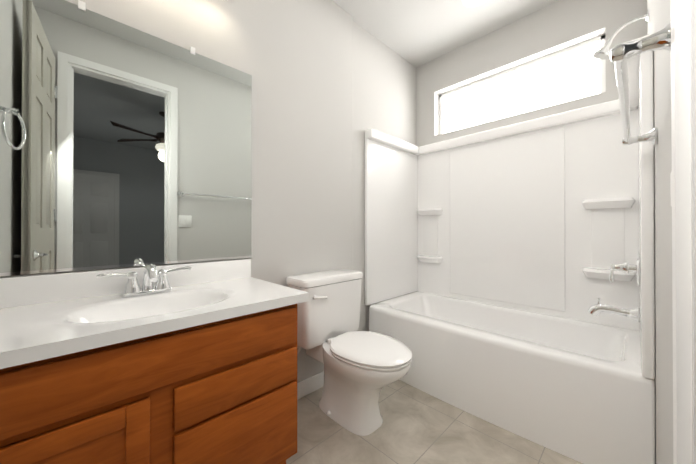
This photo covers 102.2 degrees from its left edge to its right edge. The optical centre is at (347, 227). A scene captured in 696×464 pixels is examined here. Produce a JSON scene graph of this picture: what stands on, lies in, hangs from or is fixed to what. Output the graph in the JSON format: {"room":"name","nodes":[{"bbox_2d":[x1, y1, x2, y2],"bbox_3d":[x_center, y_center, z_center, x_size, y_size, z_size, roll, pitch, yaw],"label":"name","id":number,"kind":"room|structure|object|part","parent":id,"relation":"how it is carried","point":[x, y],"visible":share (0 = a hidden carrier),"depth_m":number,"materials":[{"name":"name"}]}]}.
{"room":"bathroom","nodes":[
{"label":"bathroom","id":0,"kind":"room"},
{"bbox_2d":[0,0,415,382],"bbox_3d":[-0.320,-0.267,1.873,3.000,2.700,0.120,0,0,-44],"label":"wall","id":1,"kind":"structure","parent":0,"point":[294,58],"depth_m":1.81,"materials":[{"name":"grey paint"}]},
{"bbox_2d":[0,0,251,275],"bbox_3d":[-0.875,-0.355,1.236,0.946,1.039,0.010,0,0,-44],"label":"mirror","id":2,"kind":"object","parent":1,"relation":"attached to","point":[122,145],"visible":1,"depth_m":1.15,"materials":[{"name":"clear glass"}]},
{"bbox_2d":[297,371,323,399],"bbox_3d":[-0.265,1.033,1.826,0.820,0.100,0.013,0,0,-44],"label":"baseboard","id":3,"kind":"structure","parent":1,"relation":"attached to","point":[307,386],"depth_m":1.84,"materials":[{"name":"white paint"}]},
{"bbox_2d":[286,380,582,463],"bbox_3d":[0.265,1.110,1.271,3.000,0.060,1.790,0,0,-44],"label":"floor","id":4,"kind":"structure","parent":0,"point":[417,426],"depth_m":1.43,"materials":[{"name":"tile"}]},
{"bbox_2d":[0,259,308,463],"bbox_3d":[-0.689,0.611,1.034,0.937,0.937,0.547,0,0,-44],"label":"bathroom vanity","id":5,"kind":"object","parent":4,"relation":"on","point":[189,363],"visible":1,"depth_m":0.88,"materials":[{"name":"brown wood"}]},
{"bbox_3d":[-0.703,0.698,0.672,0.377,0.425,0.018,0,0,-44],"label":"door","id":6,"kind":"part","parent":5,"relation":"part of","materials":[{"name":"brown wood"}]},
{"bbox_2d":[96,263,191,296],"bbox_3d":[-0.794,0.206,1.126,0.319,0.127,0.162,0,0,-44],"label":"faucet","id":7,"kind":"object","parent":5,"relation":"on","point":[162,288],"depth_m":1.14,"materials":[{"name":"silver metal"}]},
{"bbox_3d":[-0.369,0.771,1.000,0.438,0.283,0.018,0,0,-44],"label":"drawer","id":8,"kind":"part","parent":5,"relation":"part of","materials":[{"name":"brown wood"}]},
{"bbox_3d":[-0.369,0.552,1.001,0.438,0.130,0.018,0,0,-44],"label":"drawer","id":9,"kind":"part","parent":5,"relation":"part of","materials":[{"name":"brown wood"}]},
{"bbox_2d":[286,269,411,435],"bbox_3d":[0.037,0.688,1.619,0.496,0.789,0.716,0,0,-44],"label":"toilet","id":10,"kind":"object","parent":4,"relation":"on","point":[362,369],"visible":0.9,"depth_m":1.58,"materials":[{"name":"white ceramic"}]},
{"bbox_3d":[-0.159,0.399,1.615,0.089,0.029,0.024,0,0,-44],"label":"lever","id":11,"kind":"part","parent":10,"relation":"part of","materials":[{"name":"silver metal"}]},
{"bbox_3d":[-0.137,0.493,1.797,0.496,0.399,0.220,0,0,-44],"label":"tank","id":12,"kind":"part","parent":10,"relation":"part of","materials":[{"name":"white ceramic"}]},
{"bbox_3d":[0.116,0.662,1.539,0.382,0.042,0.491,0,0,-44],"label":"seat","id":13,"kind":"part","parent":10,"relation":"part of","materials":[{"name":"white plastic"}]},
{"bbox_2d":[365,9,655,463],"bbox_3d":[0.955,-0.011,1.966,0.804,2.189,1.586,0,0,-44],"label":"tub","id":14,"kind":"object","parent":4,"relation":"on","point":[519,258],"visible":0.98,"depth_m":1.90,"materials":[{"name":"white plastic"}]},
{"bbox_2d":[332,0,558,67],"bbox_3d":[0.265,-1.650,1.284,3.000,0.060,1.790,0,0,-44],"label":"ceiling","id":15,"kind":"structure","parent":0,"point":[416,33],"depth_m":2.19,"materials":[{"name":"white paint"}]},
{"bbox_2d":[416,0,646,291],"bbox_3d":[1.310,-0.265,2.297,0.160,2.700,1.800,0,0,-44],"label":"wall","id":16,"kind":"structure","parent":0,"point":[559,25],"depth_m":2.14,"materials":[{"name":"grey paint"}]},
{"bbox_2d":[439,34,605,134],"bbox_3d":[1.325,-1.089,2.326,0.045,0.420,1.205,0,0,-44],"label":"window","id":17,"kind":"structure","parent":16,"relation":"in","point":[577,71],"depth_m":2.21,"materials":[{"name":"white glass"}]},
{"bbox_2d":[647,0,672,463],"bbox_3d":[1.236,-0.271,1.053,1.930,2.700,0.110,0,0,-44],"label":"wall","id":18,"kind":"structure","parent":0,"point":[659,15],"depth_m":0.83,"materials":[{"name":"grey paint"}]},
{"bbox_2d":[609,22,670,144],"bbox_3d":[0.811,-0.332,0.779,0.822,0.062,0.091,0,0,-44],"label":"towel rail","id":19,"kind":"object","parent":18,"relation":"attached to","point":[621,54],"visible":0.92,"depth_m":0.55,"materials":[{"name":"silver metal"}]},
{"bbox_2d":[670,172,671,206],"bbox_3d":[0.593,-0.073,0.507,0.116,0.116,0.010,0,0,-44],"label":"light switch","id":20,"kind":"object","parent":18,"relation":"attached to","point":[671,187],"depth_m":0.52,"materials":[{"name":"white plastic"}]},
{"bbox_3d":[0.304,-1.455,0.145,0.680,0.340,0.110,0,0,-44],"label":"wall","id":21,"kind":"structure","parent":0,"visible":0},
{"bbox_2d":[671,0,695,463],"bbox_3d":[0.299,-0.134,0.143,0.794,2.417,0.127,0,0,-44],"label":"door frame","id":22,"kind":"structure","parent":21,"relation":"attached to","point":[681,233],"depth_m":0.42,"materials":[{"name":"white paint"}]}
]}

